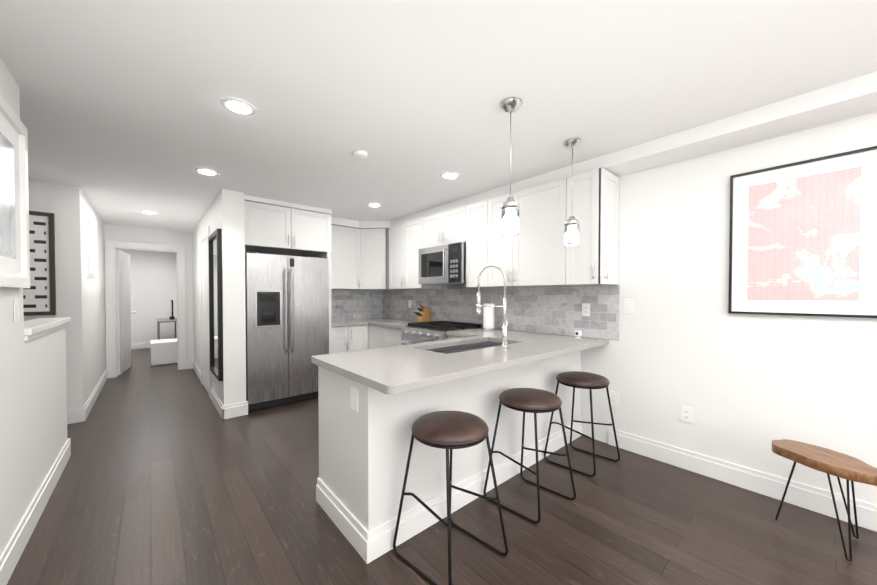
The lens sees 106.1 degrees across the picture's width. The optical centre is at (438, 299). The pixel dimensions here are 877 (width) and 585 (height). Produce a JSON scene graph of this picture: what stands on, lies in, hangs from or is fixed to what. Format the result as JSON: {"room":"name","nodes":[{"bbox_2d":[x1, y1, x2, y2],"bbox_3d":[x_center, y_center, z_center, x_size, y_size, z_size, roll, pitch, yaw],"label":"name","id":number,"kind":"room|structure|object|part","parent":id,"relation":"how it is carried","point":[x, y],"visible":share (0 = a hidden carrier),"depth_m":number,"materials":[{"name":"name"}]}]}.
{"room":"kitchen","nodes":[
{"label":"kitchen","id":0,"kind":"room"},
{"bbox_2d":[0,58,26,555],"bbox_3d":[-0.235,0.110,-0.599,0.120,2.390,6.160,-1,1,-41],"label":"wall","id":1,"kind":"structure","parent":0,"point":[13,489],"depth_m":1.60,"materials":[{"name":"white paint"}]},
{"bbox_2d":[0,93,29,287],"bbox_3d":[-1.879,-0.470,1.395,0.034,0.830,0.860,-1,1,-41],"label":"framed picture","id":2,"kind":"object","parent":1,"relation":"attached to","point":[14,239],"visible":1,"depth_m":1.59,"materials":[{"name":"white wood"}]},
{"bbox_2d":[13,298,19,321],"bbox_3d":[-2.119,0.051,1.658,0.008,0.116,0.072,-1,1,-41],"label":"light switch","id":3,"kind":"object","parent":1,"relation":"attached to","point":[16,309],"visible":1,"depth_m":1.65,"materials":[{"name":"white plastic"}]},
{"bbox_2d":[0,438,70,584],"bbox_3d":[-0.571,1.224,-0.109,0.036,0.144,7.316,-1,1,-41],"label":"baseboard","id":4,"kind":"structure","parent":1,"relation":"attached to","point":[9,558],"depth_m":1.78,"materials":[{"name":"white paint"}]},
{"bbox_2d":[24,317,70,341],"bbox_3d":[-2.643,0.183,2.162,0.171,0.070,1.164,-1,1,-41],"label":"trim","id":5,"kind":"structure","parent":1,"relation":"attached to","point":[35,328],"depth_m":2.08,"materials":[{"name":"white paint"}]},
{"bbox_2d":[24,179,58,320],"bbox_3d":[-4.102,0.055,3.033,0.830,2.390,0.120,-1,1,-41],"label":"wall","id":6,"kind":"structure","parent":0,"point":[42,196],"depth_m":3.20,"materials":[{"name":"white paint"}]},
{"bbox_2d":[23,211,55,315],"bbox_3d":[-3.985,-0.344,3.029,0.610,0.990,0.028,-1,1,-41],"label":"picture","id":7,"kind":"object","parent":6,"relation":"attached to","point":[39,296],"visible":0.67,"depth_m":3.17,"materials":[{"name":"white paper"}]},
{"bbox_2d":[67,408,79,423],"bbox_3d":[-4.001,1.177,3.047,0.980,0.144,0.015,-1,1,-41],"label":"baseboard","id":8,"kind":"structure","parent":6,"relation":"attached to","point":[73,415],"depth_m":3.32,"materials":[{"name":"white paint"}]},
{"bbox_2d":[24,327,66,508],"bbox_3d":[-2.635,0.726,2.160,0.120,1.075,1.140,-1,1,-41],"label":"wall","id":9,"kind":"structure","parent":0,"point":[45,395],"depth_m":2.08,"materials":[{"name":"white paint"}]},
{"bbox_2d":[57,184,105,409],"bbox_3d":[-4.489,0.038,4.221,0.150,2.390,2.420,-1,1,-41],"label":"wall","id":10,"kind":"structure","parent":0,"point":[81,291],"depth_m":3.36,"materials":[{"name":"white paint"}]},
{"bbox_2d":[88,224,97,275],"bbox_3d":[-4.152,-0.584,3.963,0.028,0.560,0.500,-1,1,-41],"label":"picture","id":11,"kind":"object","parent":10,"relation":"attached to","point":[92,247],"visible":1,"depth_m":3.92,"materials":[{"name":"white"}]},
{"bbox_2d":[80,369,106,421],"bbox_3d":[-4.382,1.160,4.241,0.016,0.144,2.316,-1,1,-41],"label":"baseboard","id":12,"kind":"structure","parent":10,"relation":"attached to","point":[84,411],"depth_m":3.80,"materials":[{"name":"white paint"}]},
{"bbox_2d":[117,249,176,342],"bbox_3d":[-6.907,-0.022,8.237,3.950,2.390,0.150,-1,1,-41],"label":"wall","id":13,"kind":"structure","parent":0,"point":[153,284],"depth_m":8.04,"materials":[{"name":"white paint"}]},
{"bbox_2d":[131,342,149,348],"bbox_3d":[-6.852,1.101,8.191,3.650,0.144,0.016,-1,1,-41],"label":"baseboard","id":14,"kind":"structure","parent":13,"relation":"attached to","point":[146,344],"depth_m":7.92,"materials":[{"name":"white paint"}]},
{"bbox_2d":[104,224,193,360],"bbox_3d":[-4.833,0.019,5.447,1.245,2.390,0.120,-1,1,-41],"label":"wall","id":15,"kind":"structure","parent":0,"point":[137,234],"depth_m":5.62,"materials":[{"name":"white paint"}]},
{"bbox_2d":[116,249,135,374],"bbox_3d":[-5.313,0.198,5.620,0.210,2.012,0.764,-1,1,-41],"label":"door","id":16,"kind":"structure","parent":15,"relation":"in","point":[124,312],"depth_m":5.49,"materials":[{"name":"white paint"}]},
{"bbox_2d":[104,240,186,377],"bbox_3d":[-4.806,0.141,5.460,0.990,2.144,0.140,-1,1,-41],"label":"door frame","id":17,"kind":"structure","parent":15,"relation":"attached to","point":[111,246],"depth_m":5.22,"materials":[{"name":"white paint"}]},
{"bbox_2d":[192,189,245,404],"bbox_3d":[-3.202,0.031,4.681,0.205,2.390,3.180,-1,1,-41],"label":"wall","id":18,"kind":"structure","parent":0,"point":[225,212],"depth_m":3.50,"materials":[{"name":"white paint"}]},
{"bbox_2d":[188,360,200,381],"bbox_3d":[-3.908,1.144,5.316,0.045,0.144,1.320,-1,1,-41],"label":"baseboard","id":19,"kind":"structure","parent":18,"relation":"attached to","point":[191,363],"depth_m":5.51,"materials":[{"name":"white paint"}]},
{"bbox_2d":[200,226,211,397],"bbox_3d":[-3.149,0.156,4.451,0.020,2.144,0.960,-1,1,-41],"label":"door frame","id":20,"kind":"structure","parent":18,"relation":"attached to","point":[206,377],"depth_m":4.48,"materials":[{"name":"white paint"}]},
{"bbox_2d":[208,228,222,380],"bbox_3d":[-2.493,0.051,3.681,0.038,1.580,0.700,-1,1,-41],"label":"mirror","id":21,"kind":"object","parent":18,"relation":"attached to","point":[215,303],"visible":1,"depth_m":3.65,"materials":[{"name":"black mirror"}]},
{"bbox_2d":[210,387,227,419],"bbox_3d":[-2.531,1.167,3.760,0.016,0.144,0.916,-1,1,-41],"label":"baseboard","id":22,"kind":"structure","parent":18,"relation":"attached to","point":[222,409],"depth_m":3.56,"materials":[{"name":"white paint"}]},
{"bbox_2d":[245,200,332,256],"bbox_3d":[-1.997,-0.857,4.206,0.998,0.489,0.738,-1,1,-41],"label":"upper cabinet","id":23,"kind":"object","parent":18,"relation":"attached to","point":[269,229],"depth_m":3.92,"materials":[{"name":"white wood"}]},
{"bbox_2d":[0,0,876,231],"bbox_3d":[-2.007,-1.191,3.138,5.550,0.100,14.450,-1,1,-41],"label":"ceiling","id":24,"kind":"structure","parent":0,"point":[126,116],"depth_m":1.72,"materials":[{"name":"white paint"}]},
{"bbox_2d":[139,210,156,213],"bbox_3d":[-3.837,-1.155,4.361,0.184,0.007,0.184,-1,1,-41],"label":"recessed light","id":25,"kind":"object","parent":24,"relation":"in","point":[147,212],"visible":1,"depth_m":4.35,"materials":[{"name":"white paint"}]},
{"bbox_2d":[194,168,218,175],"bbox_3d":[-2.056,-1.134,2.929,0.184,0.007,0.184,-1,1,-41],"label":"recessed light","id":26,"kind":"object","parent":24,"relation":"in","point":[206,171],"visible":1,"depth_m":2.91,"materials":[{"name":"white paint"}]},
{"bbox_2d":[220,97,256,115],"bbox_3d":[-1.161,-1.119,1.919,0.184,0.007,0.184,-1,1,-41],"label":"recessed light","id":27,"kind":"object","parent":24,"relation":"in","point":[238,106],"visible":1,"depth_m":1.91,"materials":[{"name":"white paint"}]},
{"bbox_2d":[352,149,367,158],"bbox_3d":[-0.602,-1.116,2.540,0.120,0.032,0.120,-1,1,-41],"label":"smoke detector","id":28,"kind":"object","parent":24,"relation":"attached to","point":[359,154],"visible":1,"depth_m":2.51,"materials":[{"name":"white plastic"}]},
{"bbox_2d":[367,203,381,206],"bbox_3d":[-0.779,-1.150,4.005,0.184,0.007,0.184,-1,1,-41],"label":"recessed light","id":29,"kind":"object","parent":24,"relation":"in","point":[374,204],"visible":1,"depth_m":3.98,"materials":[{"name":"white paint"}]},
{"bbox_2d":[440,172,459,178],"bbox_3d":[0.104,-1.135,3.024,0.184,0.007,0.184,-1,1,-41],"label":"recessed light","id":30,"kind":"object","parent":24,"relation":"in","point":[449,175],"visible":1,"depth_m":3.00,"materials":[{"name":"white paint"}]},
{"bbox_2d":[500,97,521,235],"bbox_3d":[0.414,-0.747,1.892,0.128,0.750,0.128,-1,1,-41],"label":"pendant light","id":31,"kind":"object","parent":24,"relation":"hanging from","point":[510,207],"visible":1,"depth_m":1.86,"materials":[{"name":"white glass"}]},
{"bbox_3d":[0.414,-0.446,1.897,0.100,0.147,0.100,-1,1,-41],"label":"glass","id":32,"kind":"part","parent":31,"relation":"part of","materials":[{"name":"glass"}]},
{"bbox_2d":[563,138,581,246],"bbox_3d":[0.960,-0.757,2.369,0.128,0.744,0.128,-1,1,-41],"label":"pendant light","id":33,"kind":"object","parent":24,"relation":"hanging from","point":[571,230],"visible":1,"depth_m":2.33,"materials":[{"name":"white glass"}]},
{"bbox_3d":[0.960,-0.458,2.373,0.100,0.147,0.100,-1,1,-41],"label":"glass","id":34,"kind":"part","parent":33,"relation":"part of","materials":[{"name":"glass"}]},
{"bbox_2d":[7,348,876,584],"bbox_3d":[-2.007,1.288,3.175,5.550,0.080,14.450,-1,1,-41],"label":"floor","id":35,"kind":"structure","parent":0,"point":[169,476],"depth_m":1.88,"materials":[{"name":"brown wood"}]},
{"bbox_2d":[150,338,177,365],"bbox_3d":[-5.211,0.990,6.347,0.500,0.418,0.550,-1,1,-41],"label":"bed","id":36,"kind":"object","parent":35,"relation":"on","point":[163,351],"visible":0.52,"depth_m":6.11,"materials":[{"name":"white fabric"}]},
{"bbox_2d":[157,300,176,339],"bbox_3d":[-6.202,0.592,7.567,0.380,1.178,1.100,-1,1,-41],"label":"desk","id":37,"kind":"object","parent":35,"relation":"on","point":[171,318],"visible":0.54,"depth_m":7.35,"materials":[{"name":"grey"}]},
{"bbox_2d":[245,251,328,410],"bbox_3d":[-1.969,0.340,4.155,0.915,1.763,0.842,-1,1,-41],"label":"refrigerator","id":38,"kind":"object","parent":35,"relation":"on","point":[287,314],"visible":0.9,"depth_m":3.83,"materials":[{"name":"grey metal"}]},
{"bbox_2d":[331,324,362,352],"bbox_3d":[-1.442,0.788,4.794,0.574,0.868,0.617,-1,1,-41],"label":"base cabinet","id":39,"kind":"object","parent":35,"relation":"on","point":[350,338],"depth_m":4.54,"materials":[{"name":"white wood"}]},
{"bbox_2d":[331,316,390,327],"bbox_3d":[-1.194,0.331,4.990,1.214,0.039,0.638,-1,1,-41],"label":"countertop","id":40,"kind":"structure","parent":39,"relation":"on","point":[334,323],"depth_m":4.78,"materials":[{"name":"white stone"}]},
{"bbox_2d":[367,320,430,327],"bbox_3d":[-0.475,0.337,4.605,0.638,0.039,0.888,-1,1,-41],"label":"countertop","id":41,"kind":"structure","parent":39,"relation":"on","point":[382,323],"depth_m":4.60,"materials":[{"name":"white stone"}]},
{"bbox_2d":[414,305,429,321],"bbox_3d":[-0.227,0.192,4.551,0.100,0.250,0.238,1,1,39],"label":"knife block","id":42,"kind":"object","parent":41,"relation":"on","point":[423,313],"visible":1,"depth_m":4.54,"materials":[{"name":"brown wood"}]},
{"bbox_2d":[371,324,382,348],"bbox_3d":[-0.615,0.788,4.787,0.618,0.868,0.520,-1,1,-41],"label":"base cabinet","id":43,"kind":"object","parent":35,"relation":"on","point":[376,332],"depth_m":4.61,"materials":[{"name":"white wood"}]},
{"bbox_2d":[313,363,443,563],"bbox_3d":[-0.382,0.830,1.998,0.461,0.868,0.650,-1,1,-41],"label":"base cabinet","id":44,"kind":"object","parent":35,"relation":"on","point":[374,404],"depth_m":1.74,"materials":[{"name":"white"}]},
{"bbox_2d":[312,331,607,394],"bbox_3d":[0.333,0.368,2.466,2.233,0.039,0.916,-1,1,-41],"label":"countertop","id":45,"kind":"structure","parent":44,"relation":"on","point":[417,366],"depth_m":2.01,"materials":[{"name":"white stone"}]},
{"bbox_2d":[476,264,508,347],"bbox_3d":[0.414,0.040,2.489,0.135,0.615,0.252,-1,1,-41],"label":"faucet","id":46,"kind":"object","parent":45,"relation":"on","point":[504,327],"visible":1,"depth_m":2.43,"materials":[{"name":"silver metal"}]},
{"bbox_2d":[575,330,581,338],"bbox_3d":[1.236,0.307,2.918,0.057,0.069,0.056,-1,1,-41],"label":"camera","id":47,"kind":"object","parent":45,"relation":"on","point":[578,333],"visible":1,"depth_m":2.90,"materials":[{"name":"white plastic"}]},
{"bbox_2d":[383,328,401,346],"bbox_3d":[-0.349,0.793,4.483,0.618,0.868,0.529,-1,1,-41],"label":"base cabinet","id":48,"kind":"object","parent":35,"relation":"on","point":[391,336],"depth_m":4.31,"materials":[{"name":"white wood"}]},
{"bbox_2d":[400,320,482,344],"bbox_3d":[0.021,0.758,3.948,0.742,0.953,0.750,-1,1,-41],"label":"range","id":49,"kind":"object","parent":35,"relation":"on","point":[419,332],"visible":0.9,"depth_m":3.81,"materials":[{"name":"silver metal"}]},
{"bbox_2d":[393,411,507,584],"bbox_3d":[0.056,0.932,1.635,0.409,0.678,0.415,-1,1,-41],"label":"stool","id":50,"kind":"object","parent":35,"relation":"on","point":[448,430],"visible":1,"depth_m":1.57,"materials":[{"name":"leather"}]},
{"bbox_2d":[448,336,466,338],"bbox_3d":[0.496,0.807,3.514,0.618,0.868,0.516,-1,1,-41],"label":"base cabinet","id":51,"kind":"object","parent":35,"relation":"on","point":[449,337],"depth_m":3.42,"materials":[{"name":"white"}]},
{"bbox_2d":[447,328,514,336],"bbox_3d":[0.475,0.353,3.516,0.638,0.039,0.476,-1,1,-41],"label":"countertop","id":52,"kind":"structure","parent":51,"relation":"on","point":[477,331],"depth_m":3.43,"materials":[{"name":"white stone"}]},
{"bbox_2d":[482,299,495,329],"bbox_3d":[0.557,0.158,3.650,0.150,0.344,0.150,-1,1,-41],"label":"paper towel holder","id":53,"kind":"object","parent":52,"relation":"on","point":[488,318],"visible":1,"depth_m":3.60,"materials":[{"name":"white paper"}]},
{"bbox_2d":[444,375,487,517],"bbox_3d":[-0.111,0.826,2.235,0.501,0.868,0.650,-1,1,-41],"label":"base cabinet","id":54,"kind":"object","parent":35,"relation":"on","point":[470,464],"depth_m":2.06,"materials":[{"name":"white wood"}]},
{"bbox_2d":[488,367,519,490],"bbox_3d":[0.179,0.823,2.488,0.511,0.868,0.650,-1,1,-41],"label":"base cabinet","id":55,"kind":"object","parent":35,"relation":"on","point":[507,440],"depth_m":2.29,"materials":[{"name":"white wood"}]},
{"bbox_2d":[483,388,575,523],"bbox_3d":[0.573,0.926,2.076,0.409,0.678,0.415,-1,1,-41],"label":"stool","id":56,"kind":"object","parent":35,"relation":"on","point":[531,400],"visible":0.94,"depth_m":2.01,"materials":[{"name":"leather"}]},
{"bbox_2d":[520,359,543,470],"bbox_3d":[0.447,0.819,2.722,0.443,0.868,0.650,-1,1,-41],"label":"base cabinet","id":57,"kind":"object","parent":35,"relation":"on","point":[532,374],"depth_m":2.52,"materials":[{"name":"white"}]},
{"bbox_2d":[544,351,581,456],"bbox_3d":[0.835,0.814,3.061,0.703,0.868,0.650,-1,1,-41],"label":"base cabinet","id":58,"kind":"object","parent":35,"relation":"on","point":[562,363],"depth_m":2.82,"materials":[{"name":"white"}]},
{"bbox_2d":[544,371,619,476],"bbox_3d":[1.111,0.919,2.555,0.409,0.678,0.415,-1,1,-41],"label":"stool","id":59,"kind":"object","parent":35,"relation":"on","point":[582,380],"visible":1,"depth_m":2.50,"materials":[{"name":"leather"}]},
{"bbox_2d":[772,439,876,560],"bbox_3d":[2.034,1.041,1.744,0.285,0.443,0.391,-1,1,-41],"label":"side table","id":60,"kind":"object","parent":35,"relation":"on","point":[836,464],"visible":0.98,"depth_m":1.69,"materials":[{"name":"brown wood"}]},
{"bbox_2d":[244,71,876,228],"bbox_3d":[0.927,-1.072,1.778,2.220,0.098,8.240,-1,1,-41],"label":"ceiling","id":61,"kind":"structure","parent":0,"point":[849,99],"depth_m":2.13,"materials":[{"name":"white paint"}]},
{"bbox_2d":[383,112,876,504],"bbox_3d":[1.770,0.061,2.631,0.150,2.390,8.390,-1,1,-41],"label":"wall","id":62,"kind":"structure","parent":0,"point":[748,388],"depth_m":2.30,"materials":[{"name":"white paint"}]},
{"bbox_2d":[313,225,356,290],"bbox_3d":[-1.492,-0.613,4.885,0.652,0.910,0.385,-1,1,-41],"label":"upper cabinet","id":63,"kind":"object","parent":62,"relation":"attached to","point":[343,261],"depth_m":4.78,"materials":[{"name":"white wood"}]},
{"bbox_2d":[357,228,380,289],"bbox_3d":[-0.993,-0.617,5.161,0.668,0.910,0.625,-1,1,-41],"label":"upper cabinet","id":64,"kind":"object","parent":62,"relation":"attached to","point":[368,240],"depth_m":4.94,"materials":[{"name":"white wood"}]},
{"bbox_2d":[381,218,441,289],"bbox_3d":[-0.408,-0.610,4.707,0.384,0.910,0.937,-1,1,-41],"label":"upper cabinet","id":65,"kind":"object","parent":62,"relation":"attached to","point":[401,243],"depth_m":4.59,"materials":[{"name":"white wood"}]},
{"bbox_2d":[421,206,464,248],"bbox_3d":[0.174,-0.853,4.065,0.348,0.405,0.790,-1,1,-41],"label":"upper cabinet","id":66,"kind":"object","parent":62,"relation":"attached to","point":[447,227],"depth_m":3.92,"materials":[{"name":"white wood"}]},
{"bbox_2d":[419,242,465,284],"bbox_3d":[0.126,-0.418,4.022,0.462,0.448,0.750,-1,1,-41],"label":"microwave","id":67,"kind":"object","parent":66,"relation":"attached to","point":[443,265],"visible":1,"depth_m":3.84,"materials":[{"name":"silver metal"}]},
{"bbox_2d":[465,201,480,286],"bbox_3d":[0.557,-0.594,3.629,0.348,0.910,0.376,-1,1,-41],"label":"upper cabinet","id":68,"kind":"object","parent":62,"relation":"attached to","point":[472,211],"depth_m":3.58,"materials":[{"name":"white wood"}]},
{"bbox_2d":[481,195,504,286],"bbox_3d":[0.745,-0.591,3.415,0.348,0.910,0.436,-1,1,-41],"label":"upper cabinet","id":69,"kind":"object","parent":62,"relation":"attached to","point":[492,239],"depth_m":3.38,"materials":[{"name":"white wood"}]},
{"bbox_2d":[505,180,556,286],"bbox_3d":[1.026,-0.586,3.093,0.348,0.910,0.661,-1,1,-41],"label":"upper cabinet","id":70,"kind":"object","parent":62,"relation":"attached to","point":[535,252],"depth_m":3.01,"materials":[{"name":"white wood"}]},
{"bbox_2d":[582,303,589,315],"bbox_3d":[1.338,0.091,2.990,0.007,0.116,0.072,-1,1,-41],"label":"outlet","id":71,"kind":"object","parent":62,"relation":"attached to","point":[585,309],"visible":1,"depth_m":2.99,"materials":[{"name":"white plastic"}]},
{"bbox_2d":[557,167,618,285],"bbox_3d":[1.279,-0.582,2.803,0.348,0.910,0.350,-1,1,-41],"label":"upper cabinet","id":72,"kind":"object","parent":62,"relation":"attached to","point":[595,201],"depth_m":2.68,"materials":[{"name":"white wood"}]},
{"bbox_2d":[609,391,618,405],"bbox_3d":[1.503,0.844,2.827,0.007,0.116,0.072,-1,1,-41],"label":"outlet","id":73,"kind":"object","parent":62,"relation":"attached to","point":[613,395],"visible":0.96,"depth_m":2.82,"materials":[{"name":"white plastic"}]},
{"bbox_2d":[624,299,633,313],"bbox_3d":[1.575,0.055,2.732,0.008,0.116,0.072,-1,1,-41],"label":"switch","id":74,"kind":"object","parent":62,"relation":"attached to","point":[628,305],"visible":1,"depth_m":2.73,"materials":[{"name":"white plastic"}]},
{"bbox_2d":[681,405,692,423],"bbox_3d":[1.839,0.849,2.443,0.007,0.116,0.072,-1,1,-41],"label":"outlet","id":75,"kind":"object","parent":62,"relation":"attached to","point":[686,414],"visible":1,"depth_m":2.44,"materials":[{"name":"white plastic"}]},
{"bbox_2d":[608,428,876,531],"bbox_3d":[2.971,1.206,1.147,0.016,0.144,4.550,-1,1,-41],"label":"baseboard","id":76,"kind":"structure","parent":62,"relation":"attached to","point":[814,499],"depth_m":2.17,"materials":[{"name":"white paint"}]},
{"bbox_2d":[728,146,876,317],"bbox_3d":[2.192,-0.369,2.003,0.028,0.930,0.640,-1,1,-41],"label":"framed picture","id":77,"kind":"object","parent":62,"relation":"attached to","point":[802,238],"visible":0.92,"depth_m":1.98,"materials":[{"name":"black"}]}
]}

